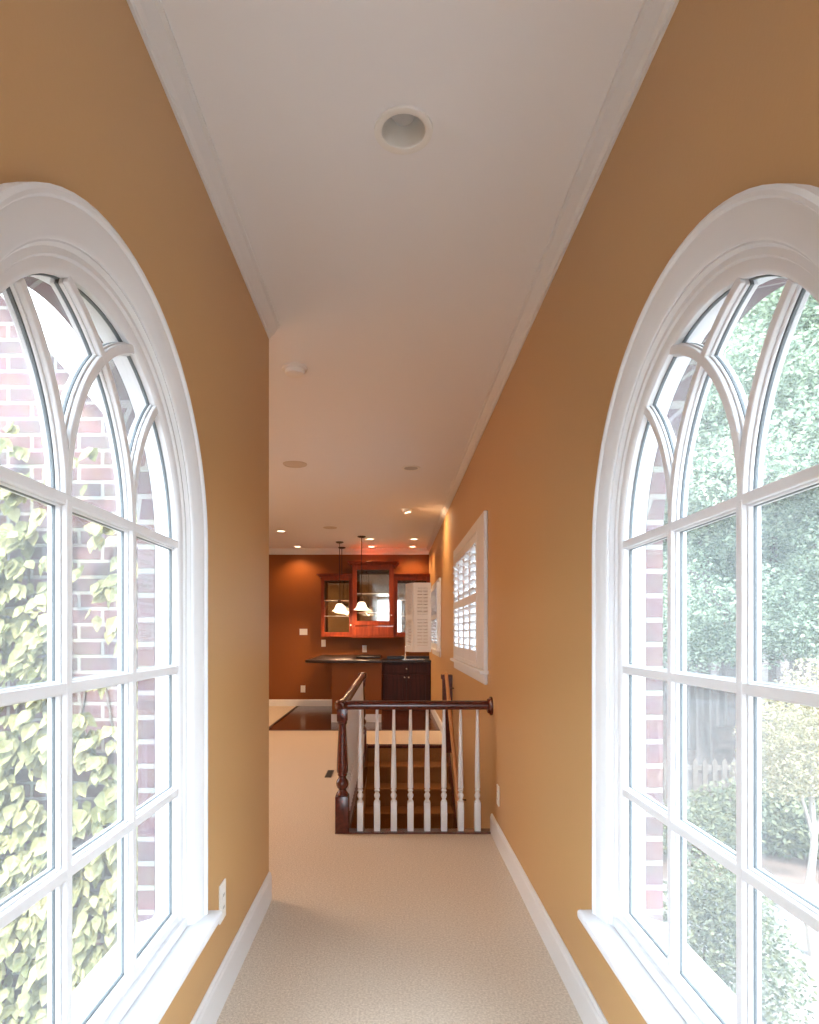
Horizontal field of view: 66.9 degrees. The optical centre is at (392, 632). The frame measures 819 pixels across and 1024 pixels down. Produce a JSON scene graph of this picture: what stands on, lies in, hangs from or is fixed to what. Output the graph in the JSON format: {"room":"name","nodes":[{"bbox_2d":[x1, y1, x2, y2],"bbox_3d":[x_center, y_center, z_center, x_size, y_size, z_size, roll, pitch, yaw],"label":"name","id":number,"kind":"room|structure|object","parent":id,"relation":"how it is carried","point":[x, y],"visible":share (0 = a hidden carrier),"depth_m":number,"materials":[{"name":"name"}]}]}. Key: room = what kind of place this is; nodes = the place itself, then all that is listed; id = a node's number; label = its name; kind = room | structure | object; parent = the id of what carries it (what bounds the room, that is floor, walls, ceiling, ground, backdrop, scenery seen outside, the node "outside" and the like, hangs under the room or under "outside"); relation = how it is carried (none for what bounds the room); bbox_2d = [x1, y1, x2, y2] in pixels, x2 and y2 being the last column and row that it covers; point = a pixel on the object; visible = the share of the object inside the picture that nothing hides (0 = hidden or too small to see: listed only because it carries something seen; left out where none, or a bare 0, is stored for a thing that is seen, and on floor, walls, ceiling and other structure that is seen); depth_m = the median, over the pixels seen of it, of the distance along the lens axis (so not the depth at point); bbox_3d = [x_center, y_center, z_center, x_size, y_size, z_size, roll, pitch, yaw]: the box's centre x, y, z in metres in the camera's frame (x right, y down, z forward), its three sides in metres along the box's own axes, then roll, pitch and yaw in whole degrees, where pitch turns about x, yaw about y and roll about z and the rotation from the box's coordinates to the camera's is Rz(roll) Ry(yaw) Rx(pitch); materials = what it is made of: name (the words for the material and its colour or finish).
{"room":"hallway","nodes":[
{"label":"hallway","id":0,"kind":"room"},
{"bbox_2d":[0,295,137,1023],"bbox_3d":[-2.774,0.925,2.890,4.152,5.090,0.180,0,0,0],"label":"brick wall","id":1,"kind":"structure","parent":0,"point":[91,653],"depth_m":2.80,"materials":[{"name":"red brick"}]},
{"bbox_2d":[1,287,101,410],"bbox_3d":[-1.415,-1.150,2.777,1.070,1.300,0.044,0,0,0],"label":"trim","id":2,"kind":"structure","parent":1,"relation":"attached to","point":[63,343],"depth_m":2.75,"materials":[{"name":"white"}]},
{"bbox_2d":[0,421,137,1023],"bbox_3d":[-1.867,1.112,2.678,2.167,4.090,0.230,0,0,0],"label":"climbing ivy","id":3,"kind":"object","parent":1,"relation":"attached to","point":[27,820],"visible":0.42,"depth_m":2.67,"materials":[{"name":"green plant"}]},
{"bbox_2d":[24,276,154,922],"bbox_3d":[-0.723,0.925,0.100,0.049,5.090,5.400,0,0,0],"label":"brick wall","id":4,"kind":"structure","parent":0,"point":[144,502],"depth_m":1.82,"materials":[{"name":"red brick"}]},
{"bbox_2d":[0,0,268,1023],"bbox_3d":[-0.654,-0.150,0.335,0.085,2.940,5.470,0,0,0],"label":"wall","id":5,"kind":"structure","parent":0,"point":[86,110],"depth_m":1.93,"materials":[{"name":"brown paint"}]},
{"bbox_2d":[0,182,221,1023],"bbox_3d":[-0.651,0.065,1.360,0.222,1.830,1.232,0,0,0],"label":"window","id":6,"kind":"structure","parent":5,"relation":"in","point":[49,233],"depth_m":1.49,"materials":[{"name":"white wood"}]},
{"bbox_2d":[126,0,279,338],"bbox_3d":[-0.584,-1.488,0.335,0.056,0.065,5.470,0,0,0],"label":"trim","id":7,"kind":"structure","parent":5,"relation":"attached to","point":[150,17],"depth_m":1.86,"materials":[{"name":"white wood"}]},
{"bbox_2d":[219,878,225,924],"bbox_3d":[-0.608,0.960,2.220,0.008,0.135,0.075,0,0,0],"label":"wall outlet","id":8,"kind":"object","parent":5,"relation":"attached to","point":[222,888],"visible":1,"depth_m":2.21,"materials":[{"name":"white plastic"}]},
{"bbox_2d":[190,871,271,1023],"bbox_3d":[-0.605,1.250,0.335,0.015,0.140,5.470,0,0,0],"label":"baseboard","id":9,"kind":"structure","parent":5,"relation":"attached to","point":[209,1010],"depth_m":2.34,"materials":[{"name":"white wood"}]},
{"bbox_2d":[269,555,428,698],"bbox_3d":[-1.978,-0.150,11.250,5.445,2.940,0.100,0,0,0],"label":"wall","id":10,"kind":"structure","parent":0,"point":[294,584],"depth_m":11.20,"materials":[{"name":"brown paint"}]},
{"bbox_2d":[269,699,331,705],"bbox_3d":[-2.750,1.260,11.193,3.700,0.120,0.015,0,0,0],"label":"baseboard","id":11,"kind":"structure","parent":10,"relation":"attached to","point":[272,702],"depth_m":11.18,"materials":[{"name":"white wood"}]},
{"bbox_2d":[300,629,306,634],"bbox_3d":[-1.608,-0.020,11.192,0.140,0.110,0.016,0,0,0],"label":"light switch","id":12,"kind":"object","parent":10,"relation":"attached to","point":[302,631],"visible":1,"depth_m":11.20,"materials":[{"name":"white plastic"}]},
{"bbox_2d":[321,640,325,646],"bbox_3d":[-1.246,0.185,11.192,0.080,0.125,0.016,0,0,0],"label":"light switch","id":13,"kind":"object","parent":10,"relation":"attached to","point":[323,642],"visible":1,"depth_m":11.20,"materials":[{"name":"white plastic"}]},
{"bbox_2d":[316,574,351,636],"bbox_3d":[-1.016,-0.485,11.006,0.626,1.105,0.386,0,0,0],"label":"upper cabinet","id":14,"kind":"object","parent":10,"relation":"attached to","point":[333,624],"visible":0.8,"depth_m":11.19,"materials":[{"name":"brown wood"}]},
{"bbox_2d":[324,580,348,631],"bbox_3d":[-0.979,-0.468,11.191,0.511,0.985,0.008,0,0,0],"label":"glass pane","id":15,"kind":"object","parent":14,"relation":"on","point":[331,588],"depth_m":11.19,"materials":[{"name":"clear glass"}]},
{"bbox_2d":[269,548,428,554],"bbox_3d":[-1.970,-1.468,11.155,5.260,0.104,0.090,0,0,0],"label":"trim","id":16,"kind":"structure","parent":10,"relation":"attached to","point":[272,551],"depth_m":11.15,"materials":[{"name":"white"}]},
{"bbox_2d":[362,645,366,651],"bbox_3d":[-0.506,0.285,11.196,0.080,0.125,0.008,0,0,0],"label":"wall outlet","id":17,"kind":"object","parent":10,"relation":"attached to","point":[364,647],"visible":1,"depth_m":11.20,"materials":[{"name":"white plastic"}]},
{"bbox_2d":[348,561,398,637],"bbox_3d":[-0.335,-0.577,10.941,0.881,1.323,0.516,0,0,0],"label":"upper cabinet","id":18,"kind":"object","parent":10,"relation":"attached to","point":[377,576],"visible":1,"depth_m":10.76,"materials":[{"name":"brown wood"}]},
{"bbox_2d":[357,593,388,594],"bbox_3d":[-0.337,-0.687,10.985,0.686,0.008,0.389,0,0,0],"label":"shelf","id":19,"kind":"object","parent":18,"relation":"attached to","point":[357,593],"depth_m":10.89,"materials":[{"name":"clear glass"}]},
{"bbox_2d":[357,613,388,613],"bbox_3d":[-0.337,-0.351,10.985,0.686,0.008,0.389,0,0,0],"label":"shelf","id":20,"kind":"object","parent":18,"relation":"attached to","point":[357,613],"depth_m":11.04,"materials":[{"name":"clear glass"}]},
{"bbox_2d":[357,570,388,620],"bbox_3d":[-0.337,-0.558,11.191,0.686,1.203,0.008,0,0,0],"label":"glass pane","id":21,"kind":"object","parent":18,"relation":"on","point":[373,581],"depth_m":11.19,"materials":[{"name":"clear glass"}]},
{"bbox_2d":[394,574,429,636],"bbox_3d":[0.343,-0.485,11.006,0.628,1.105,0.386,0,0,0],"label":"upper cabinet","id":22,"kind":"object","parent":10,"relation":"attached to","point":[400,580],"visible":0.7,"depth_m":10.87,"materials":[{"name":"brown wood"}]},
{"bbox_2d":[398,580,426,631],"bbox_3d":[0.343,-0.468,11.191,0.588,0.985,0.008,0,0,0],"label":"glass pane","id":23,"kind":"object","parent":22,"relation":"on","point":[401,584],"depth_m":11.19,"materials":[{"name":"clear glass"}]},
{"bbox_2d":[269,706,439,729],"bbox_3d":[-0.520,1.381,9.810,2.360,0.118,2.780,0,0,0],"label":"floor","id":24,"kind":"structure","parent":0,"point":[301,717],"depth_m":9.37,"materials":[{"name":"brown wood"}]},
{"bbox_2d":[381,662,430,699],"bbox_3d":[0.225,0.911,10.873,0.862,0.818,0.652,0,0,0],"label":"base cabinet","id":25,"kind":"object","parent":24,"relation":"on","point":[399,680],"visible":0.66,"depth_m":10.59,"materials":[{"name":"brown wood"}]},
{"bbox_2d":[381,659,430,661],"bbox_3d":[0.231,0.483,10.864,0.852,0.036,0.648,0,0,0],"label":"countertop","id":26,"kind":"structure","parent":25,"relation":"on","point":[383,660],"depth_m":10.54,"materials":[{"name":"stone"}]},
{"bbox_2d":[387,656,428,658],"bbox_3d":[0.279,0.440,11.144,0.757,0.049,0.108,0,0,0],"label":"counter ledge","id":27,"kind":"object","parent":26,"relation":"on","point":[388,657],"visible":1,"depth_m":11.09,"materials":[{"name":"stone"}]},
{"bbox_2d":[332,663,380,713],"bbox_3d":[-0.530,0.877,10.075,0.730,0.885,1.810,0,0,0],"label":"wall","id":28,"kind":"structure","parent":0,"point":[344,675],"depth_m":9.17,"materials":[{"name":"brown paint"}]},
{"bbox_2d":[305,655,381,662],"bbox_3d":[-0.718,0.414,10.074,1.105,0.038,2.248,0,0,0],"label":"countertop","id":29,"kind":"structure","parent":28,"relation":"on","point":[323,658],"depth_m":9.24,"materials":[{"name":"stone"}]},
{"bbox_2d":[269,706,439,730],"bbox_3d":[-0.537,1.327,9.793,2.395,0.026,2.815,0,0,0],"label":"trim","id":30,"kind":"structure","parent":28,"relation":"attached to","point":[291,710],"depth_m":8.38,"materials":[{"name":"brown wood"}]},
{"bbox_2d":[331,714,380,721],"bbox_3d":[-0.535,1.260,9.162,0.740,0.120,0.015,0,0,0],"label":"baseboard","id":31,"kind":"structure","parent":28,"relation":"attached to","point":[369,717],"depth_m":9.15,"materials":[{"name":"white wood"}]},
{"bbox_2d":[362,776,366,827],"bbox_3d":[-0.338,2.830,5.867,0.085,2.780,3.465,0,0,0],"label":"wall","id":32,"kind":"structure","parent":0,"point":[364,793],"depth_m":6.53,"materials":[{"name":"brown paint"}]},
{"bbox_2d":[216,706,582,1023],"bbox_3d":[-1.970,1.380,4.400,5.260,0.120,13.600,0,0,0],"label":"floor","id":33,"kind":"structure","parent":0,"point":[354,928],"depth_m":2.79,"materials":[{"name":"carpet"}]},
{"bbox_2d":[325,770,333,776],"bbox_3d":[-0.590,1.315,5.800,0.060,0.009,0.280,0,0,0],"label":"floor vent","id":34,"kind":"object","parent":33,"relation":"in","point":[329,773],"visible":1,"depth_m":5.78,"materials":[{"name":"brown metal"}]},
{"bbox_2d":[350,744,456,827],"bbox_3d":[0.141,2.643,5.820,1.033,2.885,3.360,0,0,0],"label":"staircase","id":35,"kind":"structure","parent":33,"relation":"attached to","point":[385,750],"depth_m":6.78,"materials":[{"name":"wood"}]},
{"bbox_2d":[335,672,492,833],"bbox_3d":[0.136,0.921,5.691,1.048,0.998,3.280,0,0,0],"label":"stair railing","id":36,"kind":"object","parent":33,"relation":"on","point":[351,708],"visible":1,"depth_m":4.10,"materials":[{"name":"brown wood"}]},
{"bbox_2d":[161,0,643,547],"bbox_3d":[-1.970,-1.570,4.400,5.260,0.100,13.600,0,0,0],"label":"ceiling","id":37,"kind":"structure","parent":0,"point":[400,284],"depth_m":2.16,"materials":[{"name":"white paint"}]},
{"bbox_2d":[282,363,307,377],"bbox_3d":[-0.560,-1.498,3.556,0.144,0.044,0.144,0,0,0],"label":"smoke detector","id":38,"kind":"object","parent":37,"relation":"attached to","point":[292,370],"visible":1,"depth_m":3.52,"materials":[{"name":"white plastic"}]},
{"bbox_2d":[283,461,306,467],"bbox_3d":[-0.877,-1.516,5.576,0.216,0.006,0.216,0,0,0],"label":"ceiling speaker","id":39,"kind":"object","parent":37,"relation":"attached to","point":[294,464],"visible":1,"depth_m":5.57,"materials":[{"name":"beige"}]},
{"bbox_2d":[284,462,305,466],"bbox_3d":[-0.877,-1.516,5.576,0.201,0.003,0.201,0,0,0],"label":"grille","id":40,"kind":"object","parent":39,"relation":"attached to","point":[289,464],"depth_m":5.57,"materials":[{"name":"beige metal"}]},
{"bbox_2d":[323,526,336,528],"bbox_3d":[-0.900,-1.516,8.933,0.200,0.006,0.200,0,0,0],"label":"ceiling speaker","id":41,"kind":"object","parent":37,"relation":"attached to","point":[326,527],"visible":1,"depth_m":8.91,"materials":[{"name":"beige"}]},
{"bbox_2d":[333,541,345,610],"bbox_3d":[-0.883,-0.942,10.345,0.250,1.156,0.250,0,0,0],"label":"pendant lamp","id":42,"kind":"object","parent":37,"relation":"hanging from","point":[339,607],"visible":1,"depth_m":10.31,"materials":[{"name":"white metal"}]},
{"bbox_2d":[335,547,348,612],"bbox_3d":[-0.899,-0.942,10.996,0.250,1.156,0.250,0,0,0],"label":"pendant lamp","id":43,"kind":"object","parent":37,"relation":"hanging from","point":[341,548],"visible":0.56,"depth_m":10.99,"materials":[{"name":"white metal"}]},
{"bbox_2d":[354,536,368,609],"bbox_3d":[-0.486,-0.942,9.746,0.250,1.156,0.250,0,0,0],"label":"pendant lamp","id":44,"kind":"object","parent":37,"relation":"hanging from","point":[361,605],"visible":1,"depth_m":9.71,"materials":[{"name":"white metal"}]},
{"bbox_2d":[374,105,432,154],"bbox_3d":[0.033,-1.553,1.874,0.178,0.084,0.178,0,0,0],"label":"recessed light","id":45,"kind":"object","parent":37,"relation":"in","point":[402,129],"visible":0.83,"depth_m":1.91,"materials":[{"name":"white plastic"}]},
{"bbox_2d":[400,508,413,513],"bbox_3d":[0.178,-1.498,7.600,0.170,0.064,0.170,0,0,0],"label":"spotlight","id":46,"kind":"object","parent":37,"relation":"attached to","point":[405,510],"visible":0.99,"depth_m":7.56,"materials":[{"name":"white plastic"}]},
{"bbox_2d":[401,465,420,470],"bbox_3d":[0.170,-1.516,5.712,0.180,0.007,0.180,0,0,0],"label":"recessed light","id":47,"kind":"object","parent":37,"relation":"in","point":[411,467],"visible":1,"depth_m":5.72,"materials":[{"name":"white plastic"}]},
{"bbox_2d":[429,0,818,1023],"bbox_3d":[0.703,1.300,4.450,0.085,5.840,13.700,0,0,0],"label":"wall","id":48,"kind":"structure","parent":0,"point":[726,104],"depth_m":2.19,"materials":[{"name":"brown paint"}]},
{"bbox_2d":[405,582,438,651],"bbox_3d":[0.426,-0.217,9.200,0.483,0.965,1.384,0,0,0],"label":"plantation shutters","id":49,"kind":"object","parent":48,"relation":"attached to","point":[430,611],"visible":0.91,"depth_m":8.62,"materials":[{"name":"white wood"}]},
{"bbox_2d":[431,577,440,656],"bbox_3d":[0.705,-0.212,9.203,0.210,1.085,1.625,0,0,0],"label":"window","id":50,"kind":"structure","parent":48,"relation":"in","point":[434,651],"depth_m":8.42,"materials":[{"name":"white wood"}]},
{"bbox_2d":[441,672,465,802],"bbox_3d":[0.600,1.393,5.690,0.120,1.928,2.480,0,0,0],"label":"wall handrail","id":51,"kind":"object","parent":48,"relation":"attached to","point":[446,678],"visible":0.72,"depth_m":6.58,"materials":[{"name":"brown wood"}]},
{"bbox_2d":[450,510,488,684],"bbox_3d":[0.705,-0.245,5.367,0.210,1.210,2.215,0,0,0],"label":"window","id":52,"kind":"structure","parent":48,"relation":"in","point":[479,671],"depth_m":4.45,"materials":[{"name":"white wood"}]},
{"bbox_2d":[452,532,476,662],"bbox_3d":[0.647,-0.268,5.510,0.077,0.985,1.694,0,0,0],"label":"plantation shutters","id":53,"kind":"object","parent":52,"relation":"attached to","point":[461,564],"visible":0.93,"depth_m":5.39,"materials":[{"name":"white wood"}]},
{"bbox_2d":[497,784,498,806],"bbox_3d":[0.656,1.010,3.860,0.008,0.125,0.075,0,0,0],"label":"wall outlet","id":54,"kind":"object","parent":48,"relation":"attached to","point":[497,784],"visible":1,"depth_m":3.85,"materials":[{"name":"white plastic"}]},
{"bbox_2d":[430,710,608,1023],"bbox_3d":[0.652,1.256,4.085,0.015,0.128,12.970,0,0,0],"label":"baseboard","id":55,"kind":"structure","parent":48,"relation":"attached to","point":[587,1007],"depth_m":2.53,"materials":[{"name":"white wood"}]},
{"bbox_2d":[426,0,678,550],"bbox_3d":[0.632,-1.488,4.400,0.056,0.065,13.600,0,0,0],"label":"trim","id":56,"kind":"structure","parent":48,"relation":"attached to","point":[653,19],"depth_m":2.04,"materials":[{"name":"white"}]},
{"bbox_2d":[577,183,818,1023],"bbox_3d":[0.699,0.065,1.364,0.222,1.830,1.232,0,0,0],"label":"window","id":57,"kind":"structure","parent":48,"relation":"in","point":[761,234],"depth_m":1.49,"materials":[{"name":"white wood"}]},
{"bbox_2d":[646,277,787,921],"bbox_3d":[0.770,0.925,4.450,0.049,5.090,14.100,0,0,0],"label":"brick wall","id":58,"kind":"structure","parent":0,"point":[657,491],"depth_m":1.82,"materials":[{"name":"red brick"}]},
{"label":"outside","id":59,"kind":"structure","parent":0,"visible":0},
{"bbox_2d":[663,879,818,1023],"bbox_3d":[6.500,3.042,0.950,11.000,0.045,13.900,0,0,0],"label":"driveway","id":60,"kind":"structure","parent":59,"point":[797,927],"depth_m":5.81,"materials":[{"name":"grey concrete"}]},
{"bbox_2d":[663,848,818,1023],"bbox_3d":[2.480,2.360,4.695,1.176,1.427,1.008,0,0,-8],"label":"bush","id":61,"kind":"object","parent":60,"relation":"on","point":[695,900],"visible":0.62,"depth_m":4.54,"materials":[{"name":"green plant"}]},
{"bbox_2d":[729,656,818,957],"bbox_3d":[4.054,1.634,5.801,1.663,2.884,1.351,0,0,0],"label":"tree","id":62,"kind":"object","parent":60,"relation":"on","point":[806,722],"visible":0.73,"depth_m":5.75,"materials":[{"name":"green plant"}]},
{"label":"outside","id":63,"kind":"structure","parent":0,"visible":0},
{"bbox_2d":[473,609,818,885],"bbox_3d":[0.000,-1.028,18.000,104.000,8.195,68.000,0,0,0],"label":"ground","id":64,"kind":"structure","parent":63,"point":[793,871],"depth_m":12.88,"materials":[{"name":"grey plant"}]},
{"bbox_2d":[663,796,735,859],"bbox_3d":[4.048,2.672,8.508,1.646,0.882,0.919,0,0,0],"label":"shrub","id":65,"kind":"object","parent":64,"relation":"on","point":[715,822],"visible":0.46,"depth_m":8.40,"materials":[{"name":"green plant"}]},
{"bbox_2d":[663,460,735,758],"bbox_3d":[5.967,-0.373,12.328,2.222,7.264,2.948,0,0,0],"label":"slender tree","id":66,"kind":"object","parent":64,"relation":"on","point":[727,480],"visible":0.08,"depth_m":11.98,"materials":[{"name":"green plant"}]},
{"bbox_2d":[663,347,774,773],"bbox_3d":[6.054,-1.100,12.262,3.685,9.080,2.778,0,0,-19],"label":"slender tree","id":67,"kind":"object","parent":64,"relation":"on","point":[703,695],"visible":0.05,"depth_m":11.91,"materials":[{"name":"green plant"}]},
{"bbox_2d":[710,459,733,725],"bbox_3d":[7.752,-1.107,14.930,2.445,7.990,3.243,0,0,-38],"label":"slender tree","id":68,"kind":"object","parent":64,"relation":"on","point":[721,696],"visible":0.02,"depth_m":14.89,"materials":[{"name":"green plant"}]},
{"bbox_2d":[664,353,805,677],"bbox_3d":[9.851,-4.486,18.282,9.124,14.119,8.505,0,0,38],"label":"deciduous tree","id":69,"kind":"object","parent":64,"relation":"on","point":[730,672],"visible":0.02,"depth_m":18.29,"materials":[{"name":"green plant"}]},
{"bbox_2d":[663,758,814,816],"bbox_3d":[4.750,2.473,9.887,5.000,0.970,0.065,0,0,0],"label":"picket fence","id":70,"kind":"object","parent":64,"relation":"on","point":[695,767],"visible":0.16,"depth_m":9.86,"materials":[{"name":"grey wood"}]},
{"bbox_2d":[663,286,818,759],"bbox_3d":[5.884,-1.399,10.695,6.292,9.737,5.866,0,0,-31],"label":"deciduous tree","id":71,"kind":"object","parent":64,"relation":"on","point":[713,651],"visible":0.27,"depth_m":9.71,"materials":[{"name":"green plant"}]},
{"bbox_2d":[663,285,818,665],"bbox_3d":[7.160,-1.658,9.952,6.159,10.224,6.607,0,0,-20],"label":"deciduous tree","id":72,"kind":"object","parent":64,"relation":"on","point":[814,650],"visible":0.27,"depth_m":9.61,"materials":[{"name":"green plant"}]},
{"bbox_2d":[686,778,818,859],"bbox_3d":[5.011,2.600,8.892,1.085,1.041,1.943,0,0,-30],"label":"shrub","id":73,"kind":"object","parent":64,"relation":"on","point":[717,798],"visible":0.4,"depth_m":8.59,"materials":[{"name":"green plant"}]},
{"bbox_2d":[698,320,818,735],"bbox_3d":[9.453,-2.860,13.952,7.039,11.684,7.551,0,0,3],"label":"deciduous tree","id":74,"kind":"object","parent":64,"relation":"on","point":[796,668],"visible":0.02,"depth_m":13.77,"materials":[{"name":"green plant"}]},
{"bbox_2d":[711,400,818,757],"bbox_3d":[7.842,-0.808,12.690,3.243,7.990,2.445,0,0,15],"label":"slender tree","id":75,"kind":"object","parent":64,"relation":"on","point":[773,673],"visible":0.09,"depth_m":12.45,"materials":[{"name":"green plant"}]},
{"bbox_2d":[725,475,804,585],"bbox_3d":[7.766,-0.276,13.049,2.000,6.538,2.653,0,0,33],"label":"slender tree","id":76,"kind":"object","parent":64,"relation":"on","point":[725,475],"visible":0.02,"depth_m":12.44,"materials":[{"name":"green plant"}]},
{"bbox_2d":[718,301,818,554],"bbox_3d":[10.746,-3.292,13.257,8.180,12.658,7.625,0,0,15],"label":"deciduous tree","id":77,"kind":"object","parent":64,"relation":"on","point":[811,301],"visible":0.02,"depth_m":12.96,"materials":[{"name":"green plant"}]},
{"bbox_2d":[761,769,818,859],"bbox_3d":[5.861,2.498,8.899,1.276,1.225,2.285,0,0,29],"label":"shrub","id":78,"kind":"object","parent":64,"relation":"on","point":[785,808],"visible":0.32,"depth_m":8.35,"materials":[{"name":"green plant"}]},
{"bbox_2d":[767,781,818,853],"bbox_3d":[6.479,2.427,8.612,2.514,1.347,1.404,0,0,-1],"label":"shrub","id":79,"kind":"object","parent":64,"relation":"on","point":[796,820],"visible":0.13,"depth_m":8.44,"materials":[{"name":"green plant"}]},
{"bbox_2d":[808,525,817,682],"bbox_3d":[10.584,-1.713,16.068,2.667,8.717,3.538,0,0,-4],"label":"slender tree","id":80,"kind":"object","parent":64,"relation":"on","point":[812,670],"visible":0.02,"depth_m":15.88,"materials":[{"name":"green plant"}]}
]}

